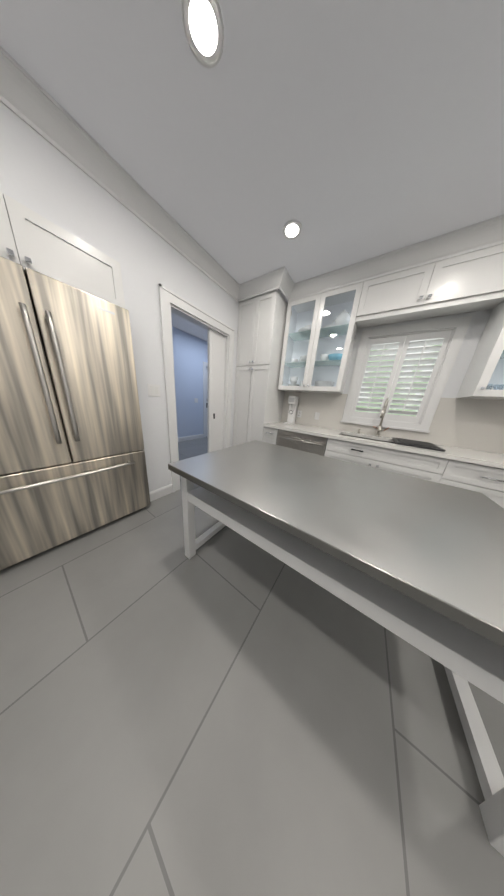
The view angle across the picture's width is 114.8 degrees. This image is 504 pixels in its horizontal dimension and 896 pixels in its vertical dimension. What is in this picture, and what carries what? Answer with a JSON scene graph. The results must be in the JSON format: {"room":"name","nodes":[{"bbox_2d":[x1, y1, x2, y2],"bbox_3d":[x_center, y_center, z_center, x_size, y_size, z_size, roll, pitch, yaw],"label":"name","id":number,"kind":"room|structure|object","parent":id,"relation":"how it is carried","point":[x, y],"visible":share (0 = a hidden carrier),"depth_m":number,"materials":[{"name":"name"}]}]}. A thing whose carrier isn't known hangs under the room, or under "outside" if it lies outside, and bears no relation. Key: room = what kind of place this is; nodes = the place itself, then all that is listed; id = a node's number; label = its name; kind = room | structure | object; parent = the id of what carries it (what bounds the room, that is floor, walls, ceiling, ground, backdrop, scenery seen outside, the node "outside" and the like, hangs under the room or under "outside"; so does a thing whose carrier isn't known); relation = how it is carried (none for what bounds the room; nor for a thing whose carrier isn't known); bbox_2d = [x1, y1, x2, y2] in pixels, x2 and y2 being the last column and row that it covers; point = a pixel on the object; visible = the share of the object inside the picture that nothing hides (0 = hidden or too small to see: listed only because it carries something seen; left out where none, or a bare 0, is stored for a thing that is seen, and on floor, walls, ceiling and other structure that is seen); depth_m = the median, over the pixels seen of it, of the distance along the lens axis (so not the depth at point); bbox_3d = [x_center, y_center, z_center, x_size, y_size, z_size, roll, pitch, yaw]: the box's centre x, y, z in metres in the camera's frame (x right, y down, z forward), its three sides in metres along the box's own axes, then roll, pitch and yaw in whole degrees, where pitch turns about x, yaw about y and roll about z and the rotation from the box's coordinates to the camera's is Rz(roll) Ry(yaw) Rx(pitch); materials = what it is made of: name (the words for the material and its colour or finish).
{"room":"kitchen","nodes":[
{"label":"kitchen","id":0,"kind":"room"},
{"bbox_2d":[0,102,238,491],"bbox_3d":[-1.341,-0.814,1.961,0.870,2.740,3.730,15,19,32],"label":"wall","id":1,"kind":"structure","parent":0,"point":[41,176],"depth_m":1.36,"materials":[{"name":"paint"}]},
{"bbox_2d":[0,191,124,307],"bbox_3d":[-1.604,-1.287,1.072,0.620,0.330,1.033,15,19,32],"label":"upper cabinet","id":2,"kind":"object","parent":1,"relation":"attached to","point":[32,240],"visible":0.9,"depth_m":1.03,"materials":[{"name":"paint"}]},
{"bbox_2d":[147,383,159,396],"bbox_3d":[-1.029,-0.607,1.697,0.009,0.120,0.120,15,19,32],"label":"outlet","id":3,"kind":"object","parent":1,"relation":"attached to","point":[153,389],"depth_m":1.69,"materials":[{"name":"white plastic"}]},
{"bbox_2d":[149,484,172,501],"bbox_3d":[-1.137,0.557,2.012,0.016,0.120,0.295,15,19,32],"label":"baseboard","id":4,"kind":"structure","parent":1,"relation":"attached to","point":[161,492],"depth_m":2.00,"materials":[{"name":"paint"}]},
{"bbox_2d":[158,283,234,492],"bbox_3d":[-0.718,-0.597,2.302,0.168,2.230,1.080,15,19,32],"label":"door frame","id":5,"kind":"structure","parent":1,"relation":"attached to","point":[170,301],"depth_m":1.91,"materials":[{"name":"paint"}]},
{"bbox_2d":[207,329,225,452],"bbox_3d":[-0.569,-0.599,2.546,0.045,2.098,0.301,15,19,32],"label":"door leaf","id":6,"kind":"structure","parent":1,"relation":"in","point":[215,375],"depth_m":2.44,"materials":[{"name":"paint"}]},
{"bbox_2d":[0,46,503,301],"bbox_3d":[0.529,-1.411,-0.132,4.140,0.134,4.050,15,19,32],"label":"crown molding","id":7,"kind":"structure","parent":1,"relation":"attached to","point":[28,99],"depth_m":1.33,"materials":[{"name":"paint"}]},
{"bbox_2d":[172,327,207,436],"bbox_3d":[-1.655,-1.605,4.581,0.147,2.740,4.420,15,19,32],"label":"wall","id":8,"kind":"structure","parent":0,"point":[190,353],"depth_m":4.34,"materials":[{"name":"paint"}]},
{"bbox_2d":[178,434,203,441],"bbox_3d":[-2.221,-0.170,4.195,0.016,0.120,2.380,15,19,32],"label":"baseboard","id":9,"kind":"structure","parent":8,"relation":"attached to","point":[191,437],"depth_m":4.77,"materials":[{"name":"paint"}]},
{"bbox_2d":[203,362,207,436],"bbox_3d":[-1.149,-1.495,5.309,0.020,2.200,1.120,15,19,32],"label":"door frame","id":10,"kind":"structure","parent":8,"relation":"attached to","point":[205,364],"depth_m":4.85,"materials":[{"name":"paint"}]},
{"bbox_2d":[0,436,503,895],"bbox_3d":[-0.220,1.068,0.822,11.000,0.050,11.600,15,19,32],"label":"floor","id":11,"kind":"structure","parent":0,"point":[225,711],"depth_m":0.63,"materials":[{"name":"tile"}]},
{"bbox_2d":[0,256,150,569],"bbox_3d":[-1.603,-0.192,1.325,0.798,1.865,0.993,15,19,32],"label":"fridge","id":12,"kind":"object","parent":11,"relation":"on","point":[72,460],"visible":1,"depth_m":1.13,"materials":[{"name":"silver metal"}]},
{"bbox_2d":[232,289,287,445],"bbox_3d":[0.132,-0.884,2.808,0.616,2.630,0.674,15,19,32],"label":"pantry cabinet","id":13,"kind":"object","parent":11,"relation":"on","point":[259,399],"visible":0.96,"depth_m":2.43,"materials":[{"name":"paint"}]},
{"bbox_2d":[263,426,290,444],"bbox_3d":[0.429,0.046,2.849,0.236,0.874,0.623,15,19,32],"label":"base cabinet","id":14,"kind":"object","parent":11,"relation":"on","point":[270,436],"depth_m":2.51,"materials":[{"name":"paint"}]},
{"bbox_2d":[276,429,327,455],"bbox_3d":[0.794,0.159,2.573,0.696,0.868,0.656,15,19,32],"label":"dishwasher","id":15,"kind":"object","parent":11,"relation":"on","point":[313,444],"visible":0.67,"depth_m":2.23,"materials":[{"name":"silver metal"}]},
{"bbox_2d":[168,440,503,856],"bbox_3d":[0.417,0.577,1.159,1.725,0.800,1.065,15,19,32],"label":"island table","id":16,"kind":"object","parent":11,"relation":"on","point":[417,563],"visible":1,"depth_m":0.65,"materials":[{"name":"silver metal"}]},
{"bbox_2d":[331,454,418,477],"bbox_3d":[1.523,0.444,2.176,0.840,0.660,0.385,15,19,32],"label":"base cabinet","id":17,"kind":"object","parent":11,"relation":"on","point":[386,466],"depth_m":1.80,"materials":[{"name":"paint"}]},
{"bbox_2d":[419,454,503,507],"bbox_3d":[2.141,0.506,1.751,0.650,0.874,0.623,15,19,32],"label":"base cabinet","id":18,"kind":"object","parent":11,"relation":"on","point":[476,471],"depth_m":1.45,"materials":[{"name":"paint"}]},
{"bbox_2d":[263,422,503,469],"bbox_3d":[1.619,-0.076,1.957,3.076,0.040,0.637,15,19,32],"label":"countertop","id":19,"kind":"structure","parent":18,"relation":"on","point":[481,458],"depth_m":1.73,"materials":[{"name":"white stone"}]},
{"bbox_2d":[284,396,298,424],"bbox_3d":[0.662,-0.633,2.710,0.130,0.455,0.210,15,19,32],"label":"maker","id":20,"kind":"object","parent":19,"relation":"on","point":[293,404],"visible":1,"depth_m":2.71,"materials":[{"name":"white plastic"}]},
{"bbox_2d":[351,434,404,445],"bbox_3d":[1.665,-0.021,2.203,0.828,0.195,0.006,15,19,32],"label":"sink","id":21,"kind":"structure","parent":19,"relation":"in","point":[352,435],"depth_m":2.17,"materials":[{"name":"silver metal"}]},
{"bbox_2d":[373,398,388,436],"bbox_3d":[1.680,-0.379,2.047,0.173,0.498,0.245,15,19,32],"label":"faucet","id":22,"kind":"object","parent":19,"relation":"on","point":[382,415],"visible":1,"depth_m":2.10,"materials":[{"name":"silver metal"}]},
{"bbox_2d":[392,437,445,451],"bbox_3d":[1.845,-0.053,1.824,0.360,0.025,0.430,15,19,32],"label":"tray","id":23,"kind":"object","parent":19,"relation":"on","point":[416,443],"visible":1,"depth_m":1.73,"materials":[{"name":"black plastic"}]},
{"bbox_2d":[0,0,503,341],"bbox_3d":[-0.002,-1.607,0.041,11.000,0.060,11.600,15,19,32],"label":"ceiling","id":24,"kind":"structure","parent":0,"point":[344,133],"depth_m":0.87,"materials":[{"name":"paint"}]},
{"bbox_2d":[181,0,223,67],"bbox_3d":[-0.205,-1.772,0.680,0.169,0.011,0.169,15,19,32],"label":"recessed light","id":25,"kind":"object","parent":24,"relation":"in","point":[202,21],"depth_m":0.68,"materials":[{"name":"paint"}]},
{"bbox_2d":[282,220,301,239],"bbox_3d":[0.360,-1.951,1.449,0.169,0.011,0.169,15,19,32],"label":"recessed light","id":26,"kind":"object","parent":24,"relation":"in","point":[292,229],"depth_m":1.44,"materials":[{"name":"paint"}]},
{"bbox_2d":[291,355,306,362],"bbox_3d":[0.641,-1.268,2.205,0.326,0.100,0.293,16,20,35],"label":"dish","id":27,"kind":"object","parent":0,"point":[301,359],"depth_m":2.41,"materials":[{"name":"white ceramic"}]},
{"bbox_2d":[298,325,311,331],"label":"dish","id":28,"kind":"object","parent":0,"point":[307,327],"depth_m":2.23,"materials":[{"name":"white ceramic"}]},
{"bbox_2d":[321,353,342,360],"bbox_3d":[0.983,-1.178,1.992,0.287,0.100,0.293,16,20,35],"label":"dish","id":29,"kind":"object","parent":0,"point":[325,356],"depth_m":2.17,"materials":[{"name":"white ceramic"}]},
{"bbox_2d":[321,309,350,328],"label":"dish","id":30,"kind":"object","parent":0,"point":[341,320],"depth_m":2.04,"materials":[{"name":"white ceramic"}]},
{"bbox_2d":[335,442,422,469],"bbox_3d":[1.451,0.050,1.899,0.828,0.195,0.006,15,19,32],"label":"drawer","id":31,"kind":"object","parent":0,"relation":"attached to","point":[356,449],"depth_m":1.78,"materials":[{"name":"white wood"}]},
{"bbox_2d":[285,309,491,451],"bbox_3d":[1.242,-0.775,2.548,4.510,2.740,0.120,15,19,32],"label":"wall","id":32,"kind":"structure","parent":0,"point":[475,330],"depth_m":1.75,"materials":[{"name":"paint"}]},
{"bbox_2d":[314,412,319,419],"bbox_3d":[1.062,-0.524,2.638,0.072,0.116,0.008,15,19,32],"label":"outlet","id":33,"kind":"object","parent":32,"relation":"attached to","point":[317,414],"depth_m":2.63,"materials":[{"name":"white plastic"}]},
{"bbox_2d":[341,316,472,432],"bbox_3d":[1.827,-0.875,2.088,0.960,1.200,0.160,15,19,32],"label":"window","id":34,"kind":"structure","parent":32,"relation":"in","point":[459,326],"depth_m":1.92,"materials":[{"name":"paint"}]},
{"bbox_2d":[351,330,452,422],"bbox_3d":[1.815,-0.871,2.071,0.744,1.004,0.072,15,19,32],"label":"window shutters","id":35,"kind":"object","parent":34,"relation":"attached to","point":[428,340],"visible":1,"depth_m":2.03,"materials":[{"name":"paint"}]},
{"bbox_2d":[354,244,503,331],"bbox_3d":[1.788,-1.609,1.673,1.126,0.350,0.350,15,19,32],"label":"upper cabinet","id":36,"kind":"object","parent":32,"relation":"attached to","point":[469,282],"depth_m":1.54,"materials":[{"name":"paint"}]},
{"bbox_2d":[288,377,302,385],"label":"dish","id":37,"kind":"object","parent":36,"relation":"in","point":[295,379],"depth_m":2.52,"materials":[{"name":"white ceramic"}]},
{"bbox_2d":[314,381,333,386],"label":"dish","id":38,"kind":"object","parent":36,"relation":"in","point":[317,383],"depth_m":2.25,"materials":[{"name":"white ceramic"}]},
{"bbox_2d":[486,384,503,389],"bbox_3d":[2.395,-0.567,1.490,0.380,0.169,0.206,12,18,23],"label":"dish","id":39,"kind":"object","parent":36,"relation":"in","point":[489,386],"depth_m":1.47,"materials":[{"name":"white ceramic"}]},
{"label":"outside","id":40,"kind":"structure","parent":0,"visible":0},
{"bbox_2d":[355,339,441,415],"bbox_3d":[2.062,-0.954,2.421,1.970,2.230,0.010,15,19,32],"label":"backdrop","id":41,"kind":"structure","parent":40,"point":[396,384],"depth_m":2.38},
{"bbox_3d":[1.263,0.823,-2.914,0.120,2.740,7.370,15,19,32],"label":"wall","id":42,"kind":"structure","parent":0,"visible":0},
{"bbox_2d":[281,392,503,453],"bbox_3d":[0.905,0.093,0.087,3.946,0.570,4.538,15,19,32],"label":"backsplash","id":43,"kind":"structure","parent":42,"relation":"attached to","point":[475,424],"depth_m":1.87,"materials":[{"name":"beige tile"}]}
]}

